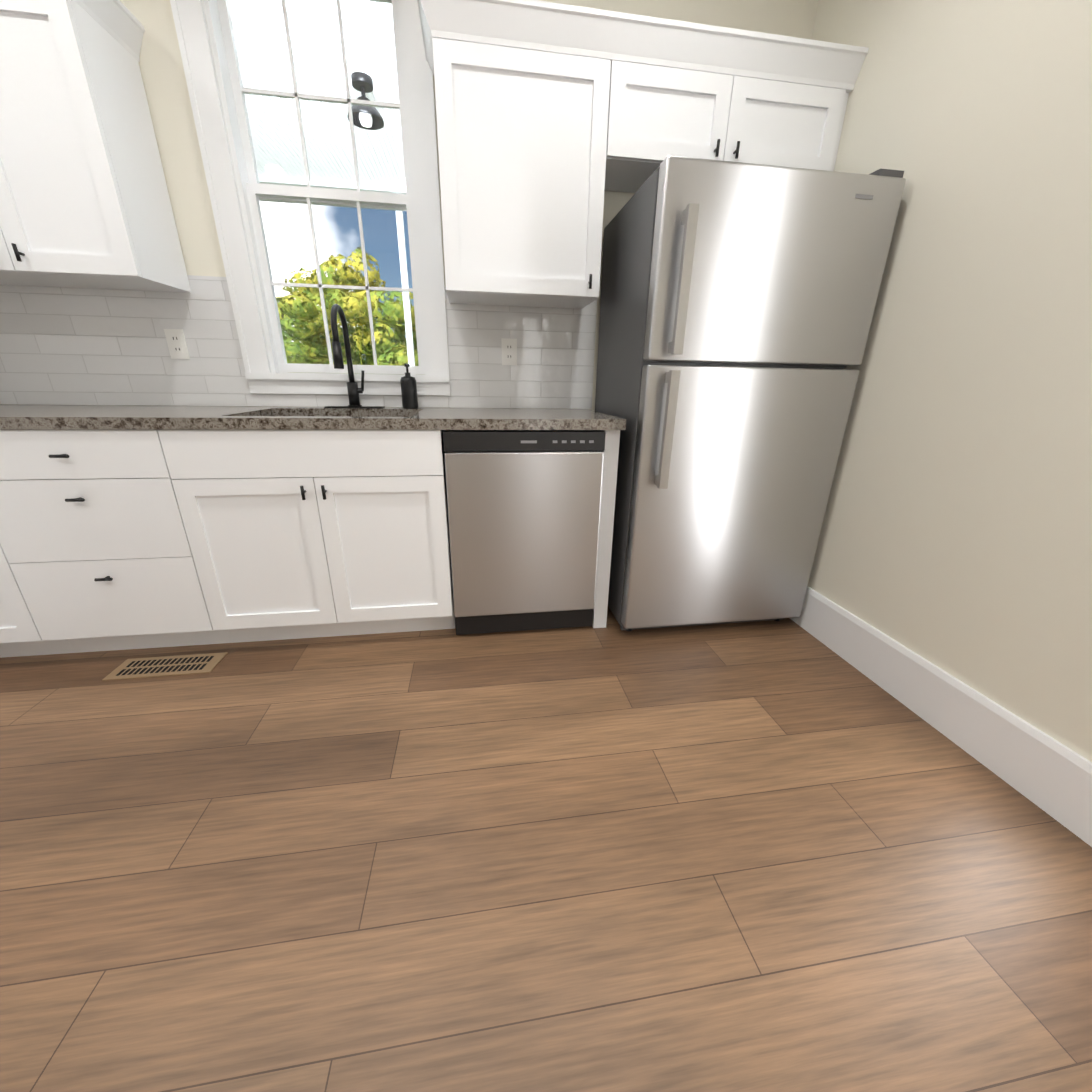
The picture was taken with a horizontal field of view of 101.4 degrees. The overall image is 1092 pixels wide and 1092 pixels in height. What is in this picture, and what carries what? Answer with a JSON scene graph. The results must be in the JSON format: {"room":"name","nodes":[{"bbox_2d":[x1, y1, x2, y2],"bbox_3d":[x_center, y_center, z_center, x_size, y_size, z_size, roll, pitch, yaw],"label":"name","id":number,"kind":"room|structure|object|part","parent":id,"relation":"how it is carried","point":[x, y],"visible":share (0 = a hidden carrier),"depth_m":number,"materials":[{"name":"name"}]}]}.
{"room":"kitchen","nodes":[
{"label":"kitchen","id":0,"kind":"room"},
{"bbox_2d":[13,0,817,410],"bbox_3d":[-0.866,-1.148,2.015,4.270,2.820,0.150,-2,21,-8],"label":"wall","id":1,"kind":"structure","parent":0,"point":[171,110],"depth_m":1.77,"materials":[{"name":"beige paint"}]},
{"bbox_2d":[0,0,190,291],"bbox_3d":[-1.812,-1.324,1.517,0.745,0.733,0.344,-2,21,-8],"label":"upper cabinet","id":2,"kind":"object","parent":1,"relation":"attached to","point":[85,202],"visible":1,"depth_m":1.47,"materials":[{"name":"white wood"}]},
{"bbox_2d":[75,0,144,61],"bbox_3d":[-1.785,-1.351,0.392,1.101,0.100,2.434,-2,21,-8],"label":"crown molding","id":3,"kind":"structure","parent":2,"relation":"on","point":[120,23],"depth_m":1.49,"materials":[{"name":"white wood"}]},
{"bbox_2d":[0,275,596,408],"bbox_3d":[-1.288,-0.882,1.960,3.084,0.514,0.008,-2,21,-8],"label":"tile backsplash","id":4,"kind":"structure","parent":1,"relation":"attached to","point":[73,346],"depth_m":1.94,"materials":[{"name":"white tile"}]},
{"bbox_2d":[164,329,189,358],"bbox_3d":[-1.579,-0.864,1.911,0.072,0.116,0.008,-2,21,-8],"label":"electrical outlet","id":5,"kind":"object","parent":4,"relation":"attached to","point":[177,343],"visible":1,"depth_m":1.91,"materials":[{"name":"white plastic"}]},
{"bbox_2d":[501,338,516,364],"bbox_3d":[-0.174,-0.920,2.119,0.072,0.116,0.008,-2,21,-8],"label":"electrical outlet","id":6,"kind":"object","parent":4,"relation":"attached to","point":[509,351],"visible":1,"depth_m":2.12,"materials":[{"name":"white plastic"}]},
{"bbox_2d":[170,0,450,395],"bbox_3d":[-0.892,-1.477,1.867,0.882,1.594,0.185,-2,21,-8],"label":"window","id":7,"kind":"structure","parent":1,"relation":"in","point":[419,201],"depth_m":1.84,"materials":[{"name":"white wood"}]},
{"bbox_2d":[432,37,610,308],"bbox_3d":[-0.101,-1.390,1.772,0.610,0.733,0.344,-2,21,-8],"label":"upper cabinet","id":8,"kind":"object","parent":1,"relation":"attached to","point":[522,140],"visible":1,"depth_m":1.64,"materials":[{"name":"white wood"}]},
{"bbox_2d":[604,60,848,192],"bbox_3d":[0.673,-1.638,1.810,0.948,0.270,0.354,-2,21,-8],"label":"upper cabinet","id":9,"kind":"object","parent":1,"relation":"attached to","point":[657,115],"depth_m":1.67,"materials":[{"name":"white wood"}]},
{"bbox_2d":[417,0,868,92],"bbox_3d":[0.357,-1.793,1.680,1.599,0.100,0.337,-2,21,-8],"label":"crown molding","id":10,"kind":"structure","parent":9,"relation":"on","point":[544,26],"depth_m":1.54,"materials":[{"name":"white wood"}]},
{"bbox_3d":[1.125,-1.664,1.901,0.027,0.270,0.304,-2,21,-8],"label":"right cabinet filler","id":11,"kind":"part","parent":9,"relation":"part of","materials":[{"name":"white wood"}]},
{"bbox_2d":[0,606,1091,1091],"bbox_3d":[-0.443,1.245,-0.211,4.270,0.100,6.060,-2,21,-8],"label":"floor","id":12,"kind":"structure","parent":0,"point":[786,854],"depth_m":1.00,"materials":[{"name":"brown wood"}]},
{"bbox_2d":[0,544,73,657],"bbox_3d":[-2.324,0.007,1.632,0.887,0.875,0.919,-2,21,-8],"label":"base cabinet","id":13,"kind":"object","parent":12,"relation":"on","point":[19,634],"visible":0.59,"depth_m":1.62,"materials":[{"name":"white wood"}]},
{"bbox_2d":[0,404,625,429],"bbox_3d":[-1.260,-0.512,1.763,3.066,0.039,0.636,-2,21,-8],"label":"countertop","id":14,"kind":"structure","parent":13,"relation":"on","point":[78,417],"depth_m":1.53,"materials":[{"name":"stone"}]},
{"bbox_2d":[324,304,384,407],"bbox_3d":[-0.859,-0.797,1.900,0.250,0.411,0.228,-2,21,-8],"label":"faucet","id":15,"kind":"object","parent":14,"relation":"on","point":[354,390],"visible":1,"depth_m":1.95,"materials":[{"name":"black metal"}]},
{"bbox_2d":[400,364,417,408],"bbox_3d":[-0.625,-0.726,2.034,0.070,0.192,0.075,-2,21,-8],"label":"soap dispenser","id":16,"kind":"object","parent":14,"relation":"on","point":[409,391],"visible":1,"depth_m":2.02,"materials":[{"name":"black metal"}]},
{"bbox_2d":[0,430,231,652],"bbox_3d":[-1.620,-0.066,1.860,0.575,0.875,0.658,-2,21,-8],"label":"drawers","id":17,"kind":"object","parent":12,"relation":"on","point":[95,544],"visible":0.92,"depth_m":1.56,"materials":[{"name":"white wood"}]},
{"bbox_2d":[102,652,226,680],"bbox_3d":[-1.444,0.458,1.707,0.355,0.005,0.130,-2,21,-8],"label":"floor vent","id":18,"kind":"object","parent":12,"relation":"in","point":[165,666],"visible":1,"depth_m":1.70,"materials":[{"name":"beige metal"}]},
{"bbox_2d":[158,430,454,642],"bbox_3d":[-0.882,-0.094,1.970,0.915,0.875,0.658,-2,21,-8],"label":"base cabinet","id":19,"kind":"object","parent":12,"relation":"on","point":[295,534],"visible":0.92,"depth_m":1.67,"materials":[{"name":"white wood"}]},
{"bbox_2d":[443,430,605,634],"bbox_3d":[-0.124,-0.117,2.075,0.603,0.868,0.599,-2,21,-8],"label":"dishwasher","id":20,"kind":"object","parent":12,"relation":"on","point":[524,508],"visible":1,"depth_m":1.77,"materials":[{"name":"grey metal"}]},
{"bbox_3d":[-0.075,-0.393,1.673,0.603,0.068,0.032,-2,21,-8],"label":"panel","id":21,"kind":"part","parent":20,"relation":"part of","materials":[{"name":"black plastic"}]},
{"bbox_2d":[592,430,619,627],"bbox_3d":[0.204,-0.144,2.155,0.060,0.875,0.609,-2,21,-8],"label":"cabinet end panel","id":22,"kind":"object","parent":12,"relation":"on","point":[610,463],"visible":0.21,"depth_m":1.86,"materials":[{"name":"white wood"}]},
{"bbox_2d":[595,156,905,631],"bbox_3d":[0.712,-0.519,1.987,0.830,1.710,0.755,-2,21,-8],"label":"refrigerator","id":23,"kind":"object","parent":12,"relation":"on","point":[738,303],"visible":0.94,"depth_m":1.63,"materials":[{"name":"grey metal"}]},
{"bbox_2d":[807,0,1091,761],"bbox_3d":[1.616,-0.201,-0.417,0.150,2.820,5.760,-2,21,-8],"label":"wall","id":24,"kind":"structure","parent":0,"point":[955,539],"depth_m":1.31,"materials":[{"name":"beige paint"}]},
{"bbox_2d":[790,586,1091,846],"bbox_3d":[1.514,1.036,0.025,0.016,0.190,5.710,-2,21,-8],"label":"baseboard","id":25,"kind":"structure","parent":24,"relation":"attached to","point":[1049,775],"depth_m":1.36,"materials":[{"name":"white wood"}]},
{"label":"outside","id":26,"kind":"structure","parent":0,"visible":0},
{"bbox_3d":[-4.994,-7.334,29.807,80.000,0.100,56.140,-2,21,-8],"label":"ground","id":27,"kind":"structure","parent":26,"visible":0},
{"bbox_2d":[229,0,414,374],"bbox_3d":[-0.875,-0.506,3.902,8.000,5.300,2.880,-2,21,-8],"label":"porch ceiling","id":28,"kind":"structure","parent":27,"relation":"on","point":[367,84],"depth_m":2.74,"materials":[{"name":"white paint"}]},
{"bbox_2d":[276,246,418,374],"bbox_3d":[-3.107,-3.166,10.742,7.642,5.985,7.181,-2,21,-8],"label":"trees","id":29,"kind":"object","parent":27,"relation":"on","point":[345,301],"depth_m":7.87,"materials":[{"name":"green plant"}]}
]}

